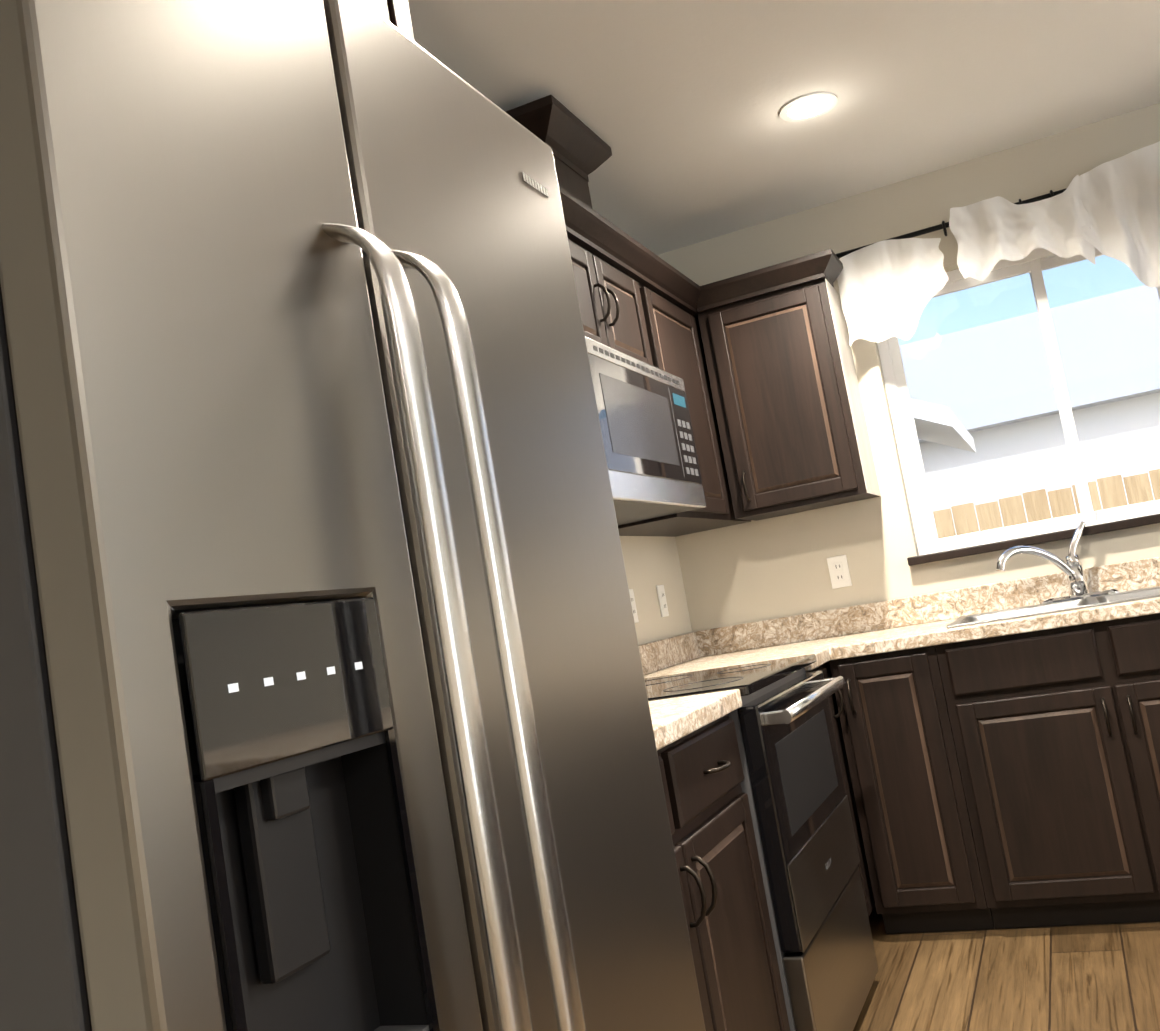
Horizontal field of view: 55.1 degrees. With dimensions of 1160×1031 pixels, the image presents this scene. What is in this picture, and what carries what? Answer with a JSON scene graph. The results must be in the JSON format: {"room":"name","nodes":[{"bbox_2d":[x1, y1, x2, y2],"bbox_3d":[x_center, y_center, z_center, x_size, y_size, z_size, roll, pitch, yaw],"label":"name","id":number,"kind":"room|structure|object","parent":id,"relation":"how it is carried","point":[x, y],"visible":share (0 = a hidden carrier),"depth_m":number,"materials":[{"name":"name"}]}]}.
{"room":"kitchen","nodes":[
{"label":"kitchen","id":0,"kind":"room"},
{"bbox_2d":[620,536,691,644],"bbox_3d":[-0.964,0.163,1.352,0.150,2.500,6.550,-12,-6,23],"label":"wall","id":1,"kind":"structure","parent":0,"point":[651,563],"depth_m":4.02,"materials":[{"name":"beige paint"}]},
{"bbox_2d":[362,0,414,40],"bbox_3d":[-0.713,-0.647,1.291,0.656,0.297,1.110,-12,-6,23],"label":"upper cabinet","id":2,"kind":"object","parent":1,"relation":"attached to","point":[396,13],"depth_m":1.63,"materials":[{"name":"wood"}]},
{"bbox_2d":[506,95,611,208],"bbox_3d":[-0.142,-0.923,3.119,0.378,0.249,0.418,-12,-6,23],"label":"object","id":3,"kind":"structure","parent":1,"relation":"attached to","point":[581,150],"depth_m":3.02,"materials":[{"name":"brown wood"}]},
{"bbox_2d":[568,239,652,365],"bbox_3d":[-0.069,-0.555,3.140,0.366,0.340,0.788,-12,-6,23],"label":"upper cabinet","id":4,"kind":"object","parent":1,"relation":"attached to","point":[611,306],"visible":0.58,"depth_m":3.13,"materials":[{"name":"brown wood"}]},
{"bbox_2d":[585,337,705,524],"bbox_3d":[0.014,-0.191,3.098,0.405,0.400,0.777,-12,-6,23],"label":"microwave","id":5,"kind":"object","parent":4,"relation":"attached to","point":[648,441],"visible":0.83,"depth_m":2.98,"materials":[{"name":"silver metal"}]},
{"bbox_2d":[629,589,638,622],"bbox_3d":[0.176,0.306,3.757,0.009,0.116,0.072,-12,-6,23],"label":"electrical outlet","id":6,"kind":"object","parent":1,"relation":"attached to","point":[633,604],"visible":0.58,"depth_m":3.77,"materials":[{"name":"white plastic"}]},
{"bbox_2d":[656,585,668,616],"bbox_3d":[0.303,0.311,4.054,0.009,0.116,0.072,-12,-6,23],"label":"electrical outlet","id":7,"kind":"object","parent":1,"relation":"attached to","point":[662,601],"visible":0.98,"depth_m":4.04,"materials":[{"name":"white plastic"}]},
{"bbox_2d":[618,280,750,536],"bbox_3d":[0.299,-0.333,3.895,0.366,0.755,0.897,-12,-6,23],"label":"upper cabinet","id":8,"kind":"object","parent":1,"relation":"attached to","point":[675,340],"visible":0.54,"depth_m":3.76,"materials":[{"name":"brown wood"}]},
{"bbox_2d":[558,185,842,318],"bbox_3d":[0.846,-1.028,2.070,2.707,0.075,3.848,-12,-6,23],"label":"crown molding","id":9,"kind":"structure","parent":8,"relation":"on","point":[589,229],"depth_m":3.74,"materials":[{"name":"brown wood"}]},
{"bbox_2d":[408,0,1159,254],"bbox_3d":[1.144,-1.607,0.489,5.300,0.100,6.850,-12,-6,23],"label":"ceiling","id":10,"kind":"structure","parent":0,"point":[676,106],"depth_m":3.15,"materials":[{"name":"white paint"}]},
{"bbox_2d":[779,92,837,121],"bbox_3d":[0.672,-1.200,3.268,0.170,0.008,0.170,-12,-6,23],"label":"recessed light","id":11,"kind":"object","parent":10,"relation":"in","point":[809,106],"visible":1,"depth_m":3.26,"materials":[{"name":"white"}]},
{"bbox_2d":[657,103,1159,631],"bbox_3d":[2.684,-0.258,3.442,5.300,2.500,0.150,-12,-6,23],"label":"wall","id":12,"kind":"structure","parent":0,"point":[763,569],"depth_m":4.06,"materials":[{"name":"beige paint"}]},
{"bbox_2d":[697,278,880,520],"bbox_3d":[0.746,-0.400,3.994,0.466,0.755,0.366,-12,-6,23],"label":"upper cabinet","id":13,"kind":"object","parent":12,"relation":"attached to","point":[791,419],"visible":1,"depth_m":3.87,"materials":[{"name":"brown wood"}]},
{"bbox_2d":[827,555,851,588],"bbox_3d":[0.953,0.207,4.087,0.072,0.116,0.009,-12,-6,23],"label":"electrical outlet","id":14,"kind":"object","parent":12,"relation":"attached to","point":[839,573],"visible":1,"depth_m":4.08,"materials":[{"name":"white plastic"}]},
{"bbox_2d":[836,141,1159,345],"bbox_3d":[1.485,-0.883,3.800,1.354,0.494,0.162,-12,-6,23],"label":"valance","id":15,"kind":"object","parent":12,"relation":"attached to","point":[890,287],"visible":0.96,"depth_m":3.77,"materials":[{"name":"white fabric"}]},
{"bbox_2d":[877,247,1159,555],"bbox_3d":[1.627,-0.425,3.933,1.014,1.022,0.060,-12,-6,23],"label":"window","id":16,"kind":"structure","parent":12,"relation":"in","point":[1035,263],"depth_m":3.94,"materials":[{"name":"white plastic"}]},
{"bbox_2d":[907,514,1159,565],"bbox_3d":[1.674,0.063,3.800,1.074,0.030,0.124,-12,-6,23],"label":"window sill","id":17,"kind":"structure","parent":12,"relation":"attached to","point":[1048,537],"depth_m":3.79,"materials":[{"name":"brown wood"}]},
{"bbox_2d":[853,905,1159,1030],"bbox_3d":[1.580,0.944,0.240,5.300,0.100,6.850,-12,-6,23],"label":"floor","id":18,"kind":"structure","parent":0,"point":[1100,977],"depth_m":2.94,"materials":[{"name":"brown wood"}]},
{"bbox_2d":[0,0,705,1030],"bbox_3d":[-0.389,0.403,1.226,0.834,1.812,0.923,-12,-6,23],"label":"refrigerator","id":19,"kind":"object","parent":18,"relation":"on","point":[324,704],"visible":1,"depth_m":0.92,"materials":[{"name":"grey metal"}]},
{"bbox_2d":[657,714,789,1030],"bbox_3d":[-0.030,0.906,2.122,0.656,0.875,0.978,-12,-6,23],"label":"base cabinet","id":20,"kind":"object","parent":18,"relation":"on","point":[737,971],"visible":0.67,"depth_m":2.20,"materials":[{"name":"brown wood"}]},
{"bbox_2d":[648,689,741,749],"bbox_3d":[-0.125,0.410,2.175,0.635,0.140,0.978,-12,-6,23],"label":"countertop","id":21,"kind":"structure","parent":20,"relation":"on","point":[674,719],"depth_m":2.25,"materials":[{"name":"stone"}]},
{"bbox_2d":[645,654,877,1030],"bbox_3d":[0.336,0.771,2.920,0.699,1.170,0.760,-12,-6,23],"label":"range","id":22,"kind":"object","parent":18,"relation":"on","point":[792,785],"visible":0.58,"depth_m":2.66,"materials":[{"name":"grey metal"}]},
{"bbox_2d":[805,661,874,916],"bbox_3d":[0.648,0.944,3.702,0.656,0.875,0.919,-12,-6,23],"label":"base cabinet","id":23,"kind":"object","parent":18,"relation":"on","point":[825,669],"visible":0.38,"depth_m":3.44,"materials":[{"name":"brown wood"}]},
{"bbox_2d":[829,646,993,933],"bbox_3d":[1.111,0.860,3.649,0.325,0.875,0.656,-12,-6,23],"label":"base cabinet","id":24,"kind":"object","parent":18,"relation":"on","point":[915,826],"visible":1,"depth_m":3.39,"materials":[{"name":"brown wood"}]},
{"bbox_2d":[935,613,1159,928],"bbox_3d":[1.675,0.740,3.410,0.920,0.875,0.656,-12,-6,23],"label":"base cabinet","id":25,"kind":"object","parent":18,"relation":"on","point":[1056,733],"visible":1,"depth_m":3.22,"materials":[{"name":"brown wood"}]},
{"bbox_3d":[2.429,0.521,2.490,0.719,0.875,1.760,-12,-6,23],"label":"base cabinet","id":26,"kind":"object","parent":18,"relation":"on","visible":0},
{"bbox_2d":[639,610,834,678],"bbox_3d":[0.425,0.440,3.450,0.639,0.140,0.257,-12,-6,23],"label":"countertop","id":27,"kind":"structure","parent":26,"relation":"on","point":[808,633],"depth_m":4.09,"materials":[{"name":"stone"}]},
{"bbox_2d":[690,557,1159,659],"bbox_3d":[1.608,0.238,3.447,2.857,0.140,0.662,-12,-6,23],"label":"countertop","id":28,"kind":"structure","parent":26,"relation":"on","point":[906,623],"depth_m":3.74,"materials":[{"name":"stone"}]},
{"bbox_2d":[947,521,1159,627],"bbox_3d":[1.596,0.229,3.479,0.840,0.433,0.510,-12,-6,23],"label":"sink","id":29,"kind":"object","parent":28,"relation":"in","point":[1080,596],"visible":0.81,"depth_m":3.66,"materials":[{"name":"silver metal"}]},
{"bbox_2d":[996,521,1120,604],"bbox_3d":[1.560,0.160,3.652,0.353,0.252,0.223,-12,-6,23],"label":"faucet","id":30,"kind":"object","parent":28,"relation":"on","point":[1072,566],"depth_m":3.66,"materials":[{"name":"silver metal"}]},
{"label":"outside","id":31,"kind":"structure","parent":0,"visible":0},
{"bbox_3d":[15.706,2.683,39.178,80.000,0.100,75.890,-12,-6,23],"label":"ground","id":32,"kind":"structure","parent":31,"visible":0},
{"bbox_2d":[911,399,975,452],"bbox_3d":[-2.932,0.803,10.714,12.870,4.395,2.575,-12,-6,23],"label":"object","id":33,"kind":"structure","parent":32,"relation":"on","point":[957,429],"depth_m":7.78,"materials":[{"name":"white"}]},
{"bbox_2d":[900,285,1159,535],"bbox_3d":[7.146,-0.651,12.721,8.500,4.250,6.000,-12,-6,23],"label":"neighboring house","id":34,"kind":"structure","parent":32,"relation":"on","point":[1051,422],"depth_m":11.21,"materials":[{"name":"white"}]},
{"bbox_2d":[933,469,1159,538],"bbox_3d":[6.247,0.048,5.557,8.740,1.810,0.060,-12,-6,23],"label":"fence","id":35,"kind":"object","parent":32,"relation":"on","point":[1016,518],"depth_m":6.97,"materials":[{"name":"beige wood"}]}
]}

